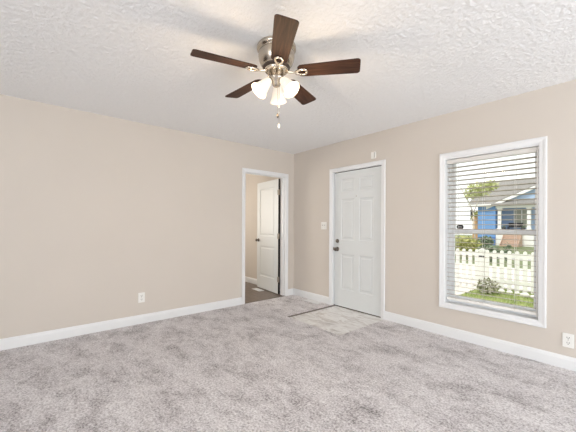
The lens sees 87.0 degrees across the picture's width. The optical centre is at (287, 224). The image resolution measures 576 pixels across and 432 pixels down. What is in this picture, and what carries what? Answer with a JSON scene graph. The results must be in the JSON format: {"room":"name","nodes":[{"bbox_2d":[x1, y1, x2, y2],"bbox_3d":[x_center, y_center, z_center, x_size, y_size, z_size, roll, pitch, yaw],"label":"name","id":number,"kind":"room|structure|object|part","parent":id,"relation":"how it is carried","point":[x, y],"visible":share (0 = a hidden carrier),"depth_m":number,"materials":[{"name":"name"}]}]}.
{"room":"empty living room","nodes":[
{"label":"empty living room","id":0,"kind":"room"},
{"bbox_2d":[0,94,293,338],"bbox_3d":[-3.076,-0.026,2.682,8.200,2.440,0.120,0,0,-40],"label":"wall","id":1,"kind":"structure","parent":0,"point":[98,212],"depth_m":3.49,"materials":[{"name":"beige paint"}]},
{"bbox_2d":[0,297,241,350],"bbox_3d":[-3.438,1.138,2.295,7.156,0.108,0.014,0,0,-40],"label":"baseboard","id":2,"kind":"structure","parent":1,"relation":"attached to","point":[51,335],"depth_m":3.45,"materials":[{"name":"white paint"}]},
{"bbox_2d":[138,292,144,302],"bbox_3d":[-1.783,0.885,3.691,0.074,0.120,0.009,0,0,-40],"label":"wall outlet","id":3,"kind":"object","parent":1,"relation":"attached to","point":[141,296],"visible":1,"depth_m":3.69,"materials":[{"name":"white plastic"}]},
{"bbox_2d":[242,168,288,303],"bbox_3d":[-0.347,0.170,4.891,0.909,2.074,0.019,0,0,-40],"label":"trim","id":4,"kind":"structure","parent":1,"relation":"attached to","point":[244,170],"depth_m":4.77,"materials":[{"name":"white paint"}]},
{"bbox_2d":[255,179,279,293],"bbox_3d":[-0.361,0.198,5.566,0.167,1.995,0.800,0,0,-34],"label":"door","id":5,"kind":"structure","parent":1,"relation":"in","point":[268,193],"depth_m":5.53,"materials":[{"name":"white paint"}]},
{"bbox_2d":[280,209,280,266],"bbox_3d":[-0.437,0.170,4.997,0.909,2.074,0.019,0,0,-40],"label":"trim","id":6,"kind":"structure","parent":1,"relation":"attached to","point":[280,209],"depth_m":5.25,"materials":[{"name":"white paint"}]},
{"bbox_2d":[288,288,292,295],"bbox_3d":[0.040,1.155,5.224,0.120,0.108,0.014,0,0,-40],"label":"baseboard","id":7,"kind":"structure","parent":1,"relation":"attached to","point":[290,291],"depth_m":5.22,"materials":[{"name":"white paint"}]},
{"bbox_2d":[0,0,575,153],"bbox_3d":[-1.421,-1.296,0.724,8.500,0.123,10.500,0,0,-40],"label":"ceiling","id":8,"kind":"structure","parent":0,"point":[131,60],"depth_m":2.22,"materials":[{"name":"white paint"}]},
{"bbox_2d":[190,14,360,128],"bbox_3d":[-0.107,-0.948,2.120,1.104,0.566,1.074,0,0,-40],"label":"ceiling fan","id":9,"kind":"object","parent":8,"relation":"hanging from","point":[276,52],"visible":1,"depth_m":2.02,"materials":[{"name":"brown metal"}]},
{"bbox_3d":[-0.403,-1.055,1.945,0.417,0.006,0.132,0,12,-26],"label":"blade","id":10,"kind":"part","parent":9,"relation":"part of","materials":[{"name":"brown wood"}]},
{"bbox_3d":[-0.329,-1.054,2.360,0.132,0.006,0.417,-16,11,-43],"label":"blade","id":11,"kind":"part","parent":9,"relation":"part of","materials":[{"name":"brown wood"}]},
{"bbox_3d":[-0.181,-0.935,2.061,0.138,0.143,0.120,0,0,-40],"label":"lamp shade","id":12,"kind":"part","parent":9,"relation":"part of","materials":[{"name":"beige glass"}]},
{"bbox_3d":[-0.071,-0.934,2.215,0.128,0.143,0.128,0,0,-40],"label":"lamp shade","id":13,"kind":"part","parent":9,"relation":"part of","materials":[{"name":"beige glass"}]},
{"bbox_3d":[-0.032,-1.053,1.746,0.132,0.006,0.417,12,-2,-8],"label":"blade","id":14,"kind":"part","parent":9,"relation":"part of","materials":[{"name":"brown wood"}]},
{"bbox_3d":[0.010,-0.934,2.044,0.120,0.143,0.138,0,0,-40],"label":"lamp shade","id":15,"kind":"part","parent":9,"relation":"part of","materials":[{"name":"beige glass"}]},
{"bbox_3d":[0.089,-1.052,2.417,0.132,0.006,0.417,-13,-6,28],"label":"blade","id":16,"kind":"part","parent":9,"relation":"part of","materials":[{"name":"brown wood"}]},
{"bbox_3d":[0.272,-1.052,2.038,0.417,0.006,0.132,0,-12,10],"label":"blade","id":17,"kind":"part","parent":9,"relation":"part of","materials":[{"name":"brown wood"}]},
{"bbox_2d":[0,282,575,431],"bbox_3d":[-1.395,1.262,0.756,8.300,0.120,10.200,0,0,-40],"label":"floor","id":18,"kind":"structure","parent":0,"point":[248,367],"depth_m":2.37,"materials":[{"name":"grey carpet"}]},
{"bbox_2d":[245,296,282,303],"bbox_3d":[-0.366,1.207,4.906,0.795,0.007,0.038,0,0,-40],"label":"trim","id":19,"kind":"structure","parent":18,"relation":"on","point":[278,296],"depth_m":4.89,"materials":[{"name":"grey metal"}]},
{"bbox_2d":[287,305,333,316],"bbox_3d":[0.339,1.214,4.272,0.893,0.014,0.024,0,0,-40],"label":"trim","id":20,"kind":"structure","parent":18,"relation":"on","point":[331,305],"depth_m":4.22,"materials":[{"name":"grey metal"}]},
{"bbox_2d":[304,299,320,303],"bbox_3d":[0.388,1.208,4.775,0.115,0.006,0.300,0,0,-40],"label":"floor vent","id":21,"kind":"object","parent":18,"relation":"in","point":[307,300],"visible":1,"depth_m":4.77,"materials":[{"name":"white metal"}]},
{"bbox_2d":[245,80,575,357],"bbox_3d":[1.766,0.006,3.414,0.150,2.456,10.200,0,0,-40],"label":"wall","id":22,"kind":"structure","parent":0,"point":[411,152],"depth_m":3.46,"materials":[{"name":"beige paint"}]},
{"bbox_2d":[245,276,256,284],"bbox_3d":[-0.789,1.151,6.313,0.014,0.108,2.480,0,0,-40],"label":"baseboard","id":23,"kind":"structure","parent":22,"relation":"attached to","point":[247,279],"depth_m":6.27,"materials":[{"name":"white paint"}]},
{"bbox_2d":[293,288,328,303],"bbox_3d":[0.358,1.157,4.951,0.014,0.108,0.842,0,0,-40],"label":"baseboard","id":24,"kind":"structure","parent":22,"relation":"attached to","point":[320,298],"depth_m":4.91,"materials":[{"name":"white paint"}]},
{"bbox_2d":[321,222,326,228],"bbox_3d":[0.555,0.013,4.723,0.016,0.114,0.112,0,0,-40],"label":"light switch","id":25,"kind":"object","parent":22,"relation":"attached to","point":[323,224],"visible":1,"depth_m":4.72,"materials":[{"name":"white plastic"}]},
{"bbox_2d":[332,165,380,317],"bbox_3d":[0.990,0.207,4.306,0.186,2.026,0.878,0,0,-40],"label":"door","id":26,"kind":"structure","parent":22,"relation":"in","point":[356,276],"depth_m":4.26,"materials":[{"name":"white paint"}]},
{"bbox_2d":[329,159,385,319],"bbox_3d":[0.939,0.188,4.263,0.019,2.063,0.952,0,0,-40],"label":"trim","id":27,"kind":"structure","parent":22,"relation":"attached to","point":[382,163],"depth_m":4.01,"materials":[{"name":"white paint"}]},
{"bbox_2d":[371,152,375,158],"bbox_3d":[1.137,-0.924,4.028,0.028,0.090,0.068,0,0,-40],"label":"door chime","id":28,"kind":"object","parent":22,"relation":"attached to","point":[373,154],"visible":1,"depth_m":4.01,"materials":[{"name":"white plastic"}]},
{"bbox_2d":[384,311,575,371],"bbox_3d":[3.113,1.171,1.681,0.014,0.108,5.806,0,0,-40],"label":"baseboard","id":29,"kind":"structure","parent":22,"relation":"attached to","point":[562,361],"depth_m":3.00,"materials":[{"name":"white paint"}]},
{"bbox_2d":[445,144,538,319],"bbox_3d":[2.047,0.070,3.079,0.150,1.592,0.831,0,0,-40],"label":"window","id":30,"kind":"structure","parent":22,"relation":"in","point":[449,242],"depth_m":3.33,"materials":[{"name":"white paint"}]},
{"bbox_2d":[446,147,538,316],"bbox_3d":[2.022,0.062,3.058,0.070,1.545,0.803,0,0,-40],"label":"window blind","id":31,"kind":"object","parent":30,"relation":"attached to","point":[533,149],"visible":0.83,"depth_m":3.00,"materials":[{"name":"white paint"}]},
{"bbox_3d":[1.835,0.069,3.289,0.058,1.478,0.002,0,0,-40],"label":"ladder cord","id":32,"kind":"part","parent":31,"relation":"part of","materials":[{"name":"white fabric"}]},
{"bbox_3d":[1.996,0.070,3.098,0.058,1.478,0.002,0,0,-40],"label":"ladder cord","id":33,"kind":"part","parent":31,"relation":"part of","materials":[{"name":"white fabric"}]},
{"bbox_3d":[2.023,0.808,3.062,0.052,0.026,0.789,0,0,-40],"label":"rail","id":34,"kind":"part","parent":31,"relation":"part of","materials":[{"name":"white paint"}]},
{"bbox_3d":[2.170,0.071,2.892,0.058,1.478,0.002,0,0,-40],"label":"ladder cord","id":35,"kind":"part","parent":31,"relation":"part of","materials":[{"name":"white fabric"}]},
{"bbox_3d":[2.068,0.435,3.098,0.024,0.775,0.753,0,0,-40],"label":"sash","id":36,"kind":"part","parent":30,"relation":"part of","materials":[{"name":"white plastic"}]},
{"bbox_3d":[2.092,-0.305,3.115,0.024,0.793,0.753,0,0,-40],"label":"sash","id":37,"kind":"part","parent":30,"relation":"part of","materials":[{"name":"white plastic"}]},
{"bbox_2d":[439,136,546,327],"bbox_3d":[1.983,0.063,3.025,0.019,1.694,0.921,0,0,-40],"label":"trim","id":38,"kind":"structure","parent":22,"relation":"attached to","point":[542,141],"depth_m":2.81,"materials":[{"name":"white paint"}]},
{"bbox_2d":[562,332,573,348],"bbox_3d":[2.371,0.978,2.567,0.009,0.120,0.074,0,0,-40],"label":"wall outlet","id":39,"kind":"object","parent":22,"relation":"attached to","point":[567,339],"visible":1,"depth_m":2.56,"materials":[{"name":"white plastic"}]},
{"label":"outside","id":40,"kind":"structure","parent":0,"visible":0},
{"bbox_2d":[459,288,533,307],"bbox_3d":[5.353,1.486,2.833,4.600,0.100,7.480,0,0,-40],"label":"lawn","id":41,"kind":"structure","parent":40,"point":[467,295],"depth_m":5.98,"materials":[{"name":"green plant"}]},
{"bbox_2d":[474,277,502,293],"bbox_3d":[4.123,1.258,6.279,0.391,0.361,0.500,0,0,-40],"label":"leafy shrub","id":42,"kind":"object","parent":41,"relation":"on","point":[482,288],"visible":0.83,"depth_m":6.24,"materials":[{"name":"green plant"}]},
{"bbox_2d":[455,248,533,293],"bbox_3d":[4.926,0.977,6.291,5.362,0.915,0.124,0,0,41],"label":"picket fence","id":43,"kind":"object","parent":41,"relation":"on","point":[482,261],"visible":0.44,"depth_m":6.61,"materials":[{"name":"white paint"}]},
{"bbox_3d":[4.348,1.004,6.799,0.100,0.855,0.100,0,0,41],"label":"post","id":44,"kind":"part","parent":43,"relation":"part of","materials":[{"name":"white paint"}]},
{"bbox_3d":[4.925,1.232,6.282,5.350,0.085,0.038,0,0,41],"label":"rail","id":45,"kind":"part","parent":43,"relation":"part of","materials":[{"name":"white paint"}]},
{"bbox_3d":[4.928,0.656,6.282,5.350,0.085,0.038,0,0,41],"label":"rail","id":46,"kind":"part","parent":43,"relation":"part of","materials":[{"name":"white paint"}]},
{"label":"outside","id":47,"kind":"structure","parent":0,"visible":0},
{"bbox_2d":[455,281,476,295],"bbox_3d":[1.488,1.461,7.422,4.600,0.112,4.520,0,0,-40],"label":"path","id":48,"kind":"structure","parent":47,"point":[460,288],"depth_m":6.75,"materials":[{"name":"concrete"}]},
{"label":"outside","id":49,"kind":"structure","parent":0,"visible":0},
{"bbox_2d":[455,262,530,290],"bbox_3d":[4.421,1.512,10.886,4.350,0.120,21.000,0,0,-40],"label":"sidewalk","id":50,"kind":"structure","parent":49,"point":[473,266],"depth_m":8.95,"materials":[{"name":"concrete"}]},
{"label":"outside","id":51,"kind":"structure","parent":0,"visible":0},
{"bbox_2d":[455,256,530,268],"bbox_3d":[5.894,1.674,16.704,5.400,0.430,70.000,0,0,-40],"label":"verge","id":52,"kind":"structure","parent":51,"point":[473,258],"depth_m":12.43,"materials":[{"name":"green plant"}]},
{"bbox_2d":[455,235,483,257],"bbox_3d":[8.435,1.047,14.637,1.085,1.103,1.749,0,0,-40],"label":"bush","id":53,"kind":"object","parent":52,"relation":"on","point":[472,243],"visible":0.49,"depth_m":14.37,"materials":[{"name":"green plant"}]},
{"bbox_2d":[477,245,500,260],"bbox_3d":[8.546,1.212,12.942,0.864,0.732,0.995,0,0,-40],"label":"bush","id":54,"kind":"object","parent":52,"relation":"on","point":[487,246],"visible":0.32,"depth_m":12.81,"materials":[{"name":"green plant"}]},
{"bbox_2d":[502,242,511,262],"bbox_3d":[8.865,1.112,12.250,0.342,0.872,0.387,0,0,-40],"label":"bush","id":55,"kind":"object","parent":52,"relation":"on","point":[508,246],"visible":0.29,"depth_m":12.23,"materials":[{"name":"green plant"}]},
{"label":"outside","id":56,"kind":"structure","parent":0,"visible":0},
{"bbox_2d":[455,234,533,254],"bbox_3d":[36.637,2.444,42.602,56.000,0.400,70.000,0,0,-40],"label":"yard","id":57,"kind":"structure","parent":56,"point":[519,249],"depth_m":28.15,"materials":[{"name":"green plant"}]},
{"bbox_2d":[470,211,477,219],"bbox_3d":[24.171,0.214,38.831,1.476,4.234,1.448,0,0,-40],"label":"tree","id":58,"kind":"object","parent":57,"relation":"on","point":[476,212],"visible":0.22,"depth_m":38.80,"materials":[{"name":"green plant"}]},
{"bbox_2d":[472,217,477,242],"bbox_3d":[22.035,0.645,35.460,0.090,3.150,0.800,0,0,-40],"label":"fence panel","id":59,"kind":"object","parent":57,"relation":"on","point":[475,218],"visible":0.24,"depth_m":35.42,"materials":[{"name":"wood"}]},
{"bbox_2d":[460,180,499,242],"bbox_3d":[17.028,-0.891,27.081,1.687,6.183,3.127,0,0,-40],"label":"tree","id":60,"kind":"object","parent":57,"relation":"on","point":[494,183],"visible":0.63,"depth_m":27.02,"materials":[{"name":"green plant"}]},
{"bbox_3d":[17.117,-3.108,26.988,1.687,1.748,2.884,0,0,-40],"label":"crown","id":61,"kind":"part","parent":60,"relation":"part of","materials":[{"name":"green plant"}]},
{"bbox_2d":[476,235,494,246],"bbox_3d":[19.915,1.667,30.652,1.332,1.227,1.703,0,0,-40],"label":"bush","id":62,"kind":"object","parent":57,"relation":"on","point":[489,238],"visible":0.73,"depth_m":30.32,"materials":[{"name":"green plant"}]},
{"bbox_2d":[467,179,534,246],"bbox_3d":[29.257,-1.418,32.022,10.150,7.650,15.350,0,0,-40],"label":"house","id":63,"kind":"structure","parent":57,"relation":"on","point":[488,219],"depth_m":33.16,"materials":[{"name":"wood"}]},
{"bbox_3d":[26.901,1.645,29.639,2.200,1.500,10.720,0,0,-40],"label":"porch skirting","id":64,"kind":"part","parent":63,"relation":"part of","materials":[{"name":"white wood"}]},
{"bbox_2d":[509,223,522,227],"bbox_3d":[24.728,0.214,33.019,0.520,0.880,1.300,0,0,-40],"label":"bench","id":65,"kind":"object","parent":63,"relation":"on","point":[509,223],"visible":0.52,"depth_m":33.17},
{"bbox_3d":[25.260,-0.688,33.332,0.030,1.850,0.600,0,0,-40],"label":"pane","id":66,"kind":"part","parent":63,"relation":"part of","materials":[{"name":"beige glass"}]},
{"bbox_3d":[25.710,-0.686,32.797,0.030,1.850,0.600,0,0,-40],"label":"pane","id":67,"kind":"part","parent":63,"relation":"part of","materials":[{"name":"grey glass"}]},
{"bbox_2d":[499,234,521,246],"bbox_3d":[22.976,1.625,31.288,1.680,1.500,1.560,0,0,-40],"label":"porch steps","id":68,"kind":"structure","parent":57,"relation":"on","point":[519,237],"depth_m":31.18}
]}

